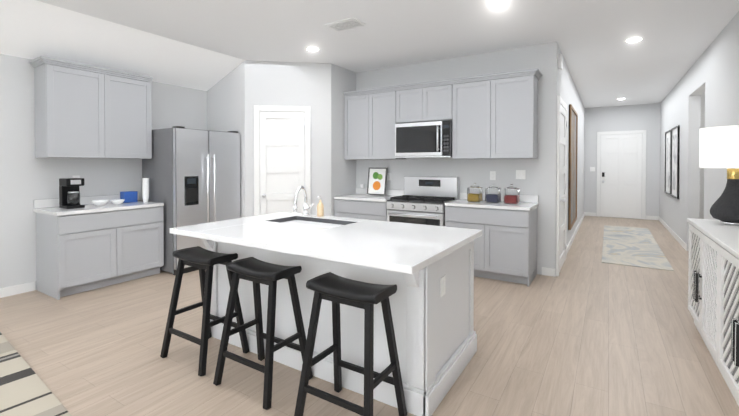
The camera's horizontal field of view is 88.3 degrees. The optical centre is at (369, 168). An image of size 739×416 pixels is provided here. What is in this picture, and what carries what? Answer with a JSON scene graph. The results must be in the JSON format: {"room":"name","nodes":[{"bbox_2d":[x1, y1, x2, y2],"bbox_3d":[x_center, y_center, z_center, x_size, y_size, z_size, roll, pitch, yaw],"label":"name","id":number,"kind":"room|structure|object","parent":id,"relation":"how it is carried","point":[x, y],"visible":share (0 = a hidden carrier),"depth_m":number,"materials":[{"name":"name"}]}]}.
{"room":"kitchen","nodes":[
{"label":"kitchen","id":0,"kind":"room"},
{"bbox_2d":[0,0,244,90],"bbox_3d":[-4.186,-1.381,2.720,0.911,0.364,7.398,0,1,32],"label":"sloped ceiling","id":1,"kind":"structure","parent":0,"point":[31,29],"depth_m":4.38,"materials":[{"name":"white paint"}]},
{"bbox_2d":[0,216,738,415],"bbox_3d":[0.933,1.396,4.382,8.250,0.060,16.000,0,1,32],"label":"floor","id":2,"kind":"structure","parent":0,"point":[586,332],"depth_m":2.87,"materials":[{"name":"brown wood"}]},
{"bbox_2d":[0,332,71,415],"bbox_3d":[-2.431,1.408,0.395,5.780,0.012,3.700,1,1,37],"label":"living room rug","id":3,"kind":"object","parent":2,"relation":"on","point":[25,390],"depth_m":2.35,"materials":[{"name":"beige fabric"}]},
{"bbox_2d":[33,193,163,299],"bbox_3d":[-3.197,0.854,4.577,0.620,1.020,1.130,0,1,32],"label":"base cabinet","id":4,"kind":"object","parent":2,"relation":"on","point":[90,246],"visible":1,"depth_m":4.28,"materials":[{"name":"grey wood"}]},
{"bbox_2d":[59,178,84,208],"bbox_3d":[-3.379,0.279,4.324,0.212,0.335,0.170,0,1,32],"label":"coffee maker","id":5,"kind":"object","parent":4,"relation":"on","point":[69,193],"visible":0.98,"depth_m":4.28,"materials":[{"name":"black plastic"}]},
{"bbox_2d":[91,199,113,205],"bbox_3d":[-3.215,0.411,4.542,0.179,0.065,0.179,0,1,26],"label":"bowl","id":6,"kind":"object","parent":4,"relation":"on","point":[104,202],"depth_m":4.50,"materials":[{"name":"ceramic"}]},
{"bbox_2d":[114,199,124,203],"bbox_3d":[-3.126,0.414,4.722,0.159,0.055,0.159,0,1,26],"label":"bowl","id":7,"kind":"object","parent":4,"relation":"on","point":[116,201],"depth_m":4.69,"materials":[{"name":"ceramic"}]},
{"bbox_2d":[120,191,137,202],"bbox_3d":[-3.138,0.368,4.965,0.120,0.140,0.160,0,1,32],"label":"box","id":8,"kind":"object","parent":4,"relation":"on","point":[129,196],"visible":0.96,"depth_m":4.92,"materials":[{"name":"blue cardboard"}]},
{"bbox_2d":[142,178,148,201],"bbox_3d":[-2.922,0.281,4.970,0.084,0.314,0.084,0,1,32],"label":"cups","id":9,"kind":"object","parent":4,"relation":"on","point":[145,189],"visible":1,"depth_m":4.94,"materials":[{"name":"white paper"}]},
{"bbox_2d":[142,126,239,274],"bbox_3d":[-2.490,0.404,5.426,0.868,1.900,1.000,0,1,32],"label":"fridge","id":10,"kind":"object","parent":2,"relation":"on","point":[193,175],"visible":0.62,"depth_m":5.04,"materials":[{"name":"silver metal"}]},
{"bbox_2d":[160,246,249,375],"bbox_3d":[-1.217,0.999,2.822,0.492,0.771,0.405,0,1,32],"label":"stool","id":11,"kind":"object","parent":2,"relation":"on","point":[204,261],"visible":0.94,"depth_m":2.79,"materials":[{"name":"black wood"}]},
{"bbox_2d":[213,257,312,409],"bbox_3d":[-0.689,1.004,2.479,0.492,0.771,0.405,0,1,32],"label":"stool","id":12,"kind":"object","parent":2,"relation":"on","point":[256,272],"visible":1,"depth_m":2.45,"materials":[{"name":"black wood"}]},
{"bbox_2d":[170,212,481,415],"bbox_3d":[-0.349,0.924,2.926,2.080,0.920,1.220,0,1,32],"label":"kitchen island","id":13,"kind":"object","parent":2,"relation":"on","point":[428,270],"visible":0.81,"depth_m":2.48,"materials":[{"name":"white stone"}]},
{"bbox_2d":[293,186,313,214],"bbox_3d":[-0.636,0.310,3.626,0.146,0.289,0.241,0,1,32],"label":"faucet","id":14,"kind":"object","parent":13,"relation":"on","point":[305,206],"visible":1,"depth_m":3.68,"materials":[{"name":"silver metal"}]},
{"bbox_2d":[317,200,323,216],"bbox_3d":[-0.469,0.379,3.632,0.064,0.150,0.064,0,1,32],"label":"soap bottle","id":15,"kind":"object","parent":13,"relation":"on","point":[320,209],"visible":1,"depth_m":3.61,"materials":[{"name":"beige plastic"}]},
{"bbox_2d":[294,272,406,415],"bbox_3d":[-0.101,1.008,2.099,0.492,0.771,0.405,0,1,32],"label":"stool","id":16,"kind":"object","parent":2,"relation":"on","point":[336,290],"visible":1,"depth_m":2.07,"materials":[{"name":"black wood"}]},
{"bbox_2d":[334,188,403,220],"bbox_3d":[0.006,0.838,5.878,0.930,1.020,0.620,0,1,32],"label":"base cabinet","id":17,"kind":"object","parent":2,"relation":"on","point":[360,204],"visible":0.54,"depth_m":5.67,"materials":[{"name":"grey wood"}]},
{"bbox_2d":[367,168,386,194],"bbox_3d":[0.119,0.201,6.034,0.336,0.436,0.022,0,-7,32],"label":"framed picture","id":18,"kind":"object","parent":17,"relation":"on","point":[377,181],"visible":1,"depth_m":6.03},
{"bbox_2d":[386,176,458,225],"bbox_3d":[0.742,0.737,5.364,0.839,1.235,0.687,0,1,32],"label":"range","id":19,"kind":"object","parent":2,"relation":"on","point":[423,200],"visible":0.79,"depth_m":5.29,"materials":[{"name":"silver metal"}]},
{"bbox_2d":[445,192,538,286],"bbox_3d":[1.567,0.850,4.898,1.031,1.020,0.620,0,1,32],"label":"base cabinet","id":20,"kind":"object","parent":2,"relation":"on","point":[505,245],"visible":0.88,"depth_m":4.59,"materials":[{"name":"grey wood"}]},
{"bbox_2d":[467,183,481,201],"bbox_3d":[1.401,0.315,5.067,0.164,0.245,0.164,0,1,32],"label":"jar","id":21,"kind":"object","parent":20,"relation":"on","point":[474,193],"visible":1,"depth_m":5.01,"materials":[{"name":"clear glass"}]},
{"bbox_2d":[485,184,500,202],"bbox_3d":[1.604,0.316,4.940,0.164,0.245,0.164,0,1,32],"label":"jar","id":22,"kind":"object","parent":20,"relation":"on","point":[493,193],"visible":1,"depth_m":4.88,"materials":[{"name":"clear glass"}]},
{"bbox_2d":[504,184,519,203],"bbox_3d":[1.799,0.318,4.818,0.164,0.245,0.164,0,1,32],"label":"jar","id":23,"kind":"object","parent":20,"relation":"on","point":[511,194],"visible":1,"depth_m":4.75,"materials":[{"name":"clear glass"}]},
{"bbox_2d":[602,225,673,270],"bbox_3d":[4.719,1.331,6.905,0.820,0.010,3.900,0,1,32],"label":"rug","id":24,"kind":"object","parent":2,"relation":"on","point":[633,246],"visible":1,"depth_m":6.27,"materials":[{"name":"beige fabric"}]},
{"bbox_2d":[687,218,738,405],"bbox_3d":[2.457,0.925,2.381,0.497,0.930,2.260,0,1,32],"label":"sideboard","id":25,"kind":"object","parent":2,"relation":"on","point":[713,280],"visible":1,"depth_m":2.60,"materials":[{"name":"white wood"}]},
{"bbox_2d":[699,125,738,225],"bbox_3d":[2.952,0.058,3.087,0.424,0.785,0.424,0,1,32],"label":"table lamp","id":26,"kind":"object","parent":25,"relation":"on","point":[718,146],"visible":1,"depth_m":3.03,"materials":[{"name":"white fabric"}]},
{"bbox_2d":[0,11,738,289],"bbox_3d":[0.933,-0.108,4.364,8.150,2.950,15.900,0,1,32],"label":"wall","id":27,"kind":"structure","parent":0,"point":[703,92],"depth_m":5.63,"materials":[{"name":"grey paint"}]},
{"bbox_2d":[28,56,152,158],"bbox_3d":[-3.311,-0.662,4.612,0.370,1.070,1.160,0,1,32],"label":"upper cabinet","id":28,"kind":"object","parent":27,"relation":"attached to","point":[85,111],"visible":1,"depth_m":4.42,"materials":[{"name":"grey wood"}]},
{"bbox_2d":[254,105,310,215],"bbox_3d":[-1.300,0.208,5.697,0.650,2.285,0.555,0,1,32],"label":"pantry door","id":29,"kind":"structure","parent":27,"relation":"in","point":[282,154],"depth_m":5.69,"materials":[{"name":"white wood"}]},
{"bbox_2d":[0,212,686,297],"bbox_3d":[0.383,1.312,4.727,6.550,0.100,15.600,0,1,32],"label":"baseboard","id":30,"kind":"structure","parent":27,"relation":"attached to","point":[17,289],"depth_m":4.84,"materials":[{"name":"white wood"}]},
{"bbox_2d":[344,92,370,159],"bbox_3d":[-0.090,-0.657,6.086,0.528,1.025,0.340,0,1,32],"label":"upper cabinet","id":31,"kind":"object","parent":27,"relation":"attached to","point":[357,105],"depth_m":5.95,"materials":[{"name":"grey wood"}]},
{"bbox_2d":[371,88,405,159],"bbox_3d":[0.252,-0.654,5.871,0.528,1.025,0.340,0,1,32],"label":"upper cabinet","id":32,"kind":"object","parent":27,"relation":"attached to","point":[383,101],"depth_m":5.71,"materials":[{"name":"grey wood"}]},
{"bbox_2d":[395,120,451,157],"bbox_3d":[0.811,-0.404,5.459,0.843,0.495,0.457,0,1,32],"label":"microwave","id":33,"kind":"object","parent":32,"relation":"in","point":[431,139],"visible":0.94,"depth_m":5.30,"materials":[{"name":"silver metal"}]},
{"bbox_2d":[395,84,426,123],"bbox_3d":[0.685,-0.916,5.596,0.489,0.495,0.340,0,1,32],"label":"upper cabinet","id":34,"kind":"object","parent":27,"relation":"attached to","point":[410,103],"depth_m":5.46,"materials":[{"name":"grey wood"}]},
{"bbox_2d":[427,80,450,121],"bbox_3d":[0.994,-0.914,5.402,0.489,0.495,0.340,0,1,32],"label":"upper cabinet","id":35,"kind":"object","parent":27,"relation":"attached to","point":[438,95],"depth_m":5.23,"materials":[{"name":"grey wood"}]},
{"bbox_2d":[451,76,494,158],"bbox_3d":[1.446,-0.645,5.122,0.570,1.025,0.340,0,1,32],"label":"upper cabinet","id":36,"kind":"object","parent":27,"relation":"attached to","point":[493,116],"depth_m":4.98,"materials":[{"name":"grey wood"}]},
{"bbox_2d":[490,171,495,179],"bbox_3d":[1.680,0.097,5.190,0.075,0.120,0.008,0,1,32],"label":"electrical outlet","id":37,"kind":"object","parent":27,"relation":"attached to","point":[492,175],"visible":1,"depth_m":5.19,"materials":[{"name":"white plastic"}]},
{"bbox_2d":[495,72,538,158],"bbox_3d":[1.825,-0.642,4.884,0.570,1.025,0.340,0,1,32],"label":"upper cabinet","id":38,"kind":"object","parent":27,"relation":"attached to","point":[516,95],"depth_m":4.71,"materials":[{"name":"grey wood"}]},
{"bbox_2d":[516,170,525,178],"bbox_3d":[1.984,0.079,4.997,0.120,0.120,0.011,0,1,32],"label":"light switch","id":39,"kind":"object","parent":27,"relation":"attached to","point":[520,174],"visible":1,"depth_m":5.00,"materials":[{"name":"white plastic"}]},
{"bbox_2d":[558,54,562,69],"bbox_3d":[2.478,-1.381,4.938,0.039,0.180,0.140,0,1,32],"label":"door chime","id":40,"kind":"object","parent":27,"relation":"attached to","point":[560,61],"visible":1,"depth_m":4.88,"materials":[{"name":"white plastic"}]},
{"bbox_2d":[556,95,566,275],"bbox_3d":[2.673,0.214,5.212,0.099,2.285,1.030,0,1,32],"label":"hall door","id":41,"kind":"structure","parent":27,"relation":"in","point":[561,197],"depth_m":5.15,"materials":[{"name":"white wood"}]},
{"bbox_2d":[568,104,577,229],"bbox_3d":[3.664,-0.028,6.843,0.038,2.050,1.500,0,1,32],"label":"framed picture","id":42,"kind":"object","parent":27,"relation":"attached to","point":[572,167],"visible":1,"depth_m":6.71,"materials":[{"name":"brown wood"}]},
{"bbox_2d":[596,130,645,219],"bbox_3d":[6.581,0.157,9.972,1.080,2.285,0.099,0,1,32],"label":"front door","id":43,"kind":"structure","parent":27,"relation":"in","point":[621,162],"depth_m":9.98,"materials":[{"name":"white wood"}]},
{"bbox_2d":[664,129,670,194],"bbox_3d":[6.349,-0.128,8.091,0.033,1.340,0.870,0,1,32],"label":"framed picture","id":44,"kind":"object","parent":27,"relation":"attached to","point":[667,160],"visible":0.73,"depth_m":8.18,"materials":[{"name":"white paper"}]},
{"bbox_2d":[670,125,679,198],"bbox_3d":[5.844,-0.119,7.286,0.033,1.340,0.870,0,1,32],"label":"framed picture","id":45,"kind":"object","parent":27,"relation":"attached to","point":[675,161],"visible":1,"depth_m":7.24,"materials":[{"name":"white paper"}]},
{"bbox_2d":[36,0,738,107],"bbox_3d":[0.933,-1.613,4.346,8.250,0.060,16.000,0,1,32],"label":"ceiling","id":46,"kind":"structure","parent":0,"point":[607,66],"depth_m":4.37,"materials":[{"name":"paint"}]},
{"bbox_2d":[305,46,319,50],"bbox_3d":[-0.755,-1.585,5.052,0.196,0.011,0.196,0,1,32],"label":"recessed light","id":47,"kind":"object","parent":46,"relation":"in","point":[311,48],"visible":0.96,"depth_m":5.02,"materials":[{"name":"white glass"}]},
{"bbox_2d":[324,17,365,31],"bbox_3d":[-0.270,-1.573,4.169,0.400,0.015,0.240,0,1,32],"label":"ceiling vent","id":48,"kind":"object","parent":46,"relation":"in","point":[345,24],"visible":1,"depth_m":4.14,"materials":[{"name":"white plastic"}]},
{"bbox_2d":[487,0,508,6],"bbox_3d":[1.216,-1.568,3.602,0.196,0.011,0.196,0,1,32],"label":"recessed light","id":49,"kind":"object","parent":46,"relation":"in","point":[497,3],"visible":1,"depth_m":3.60,"materials":[{"name":"white glass"}]},
{"bbox_2d":[624,37,643,42],"bbox_3d":[3.253,-1.581,4.685,0.196,0.011,0.196,0,1,32],"label":"recessed light","id":50,"kind":"object","parent":46,"relation":"in","point":[634,39],"visible":0.92,"depth_m":4.66,"materials":[{"name":"white glass"}]}
]}

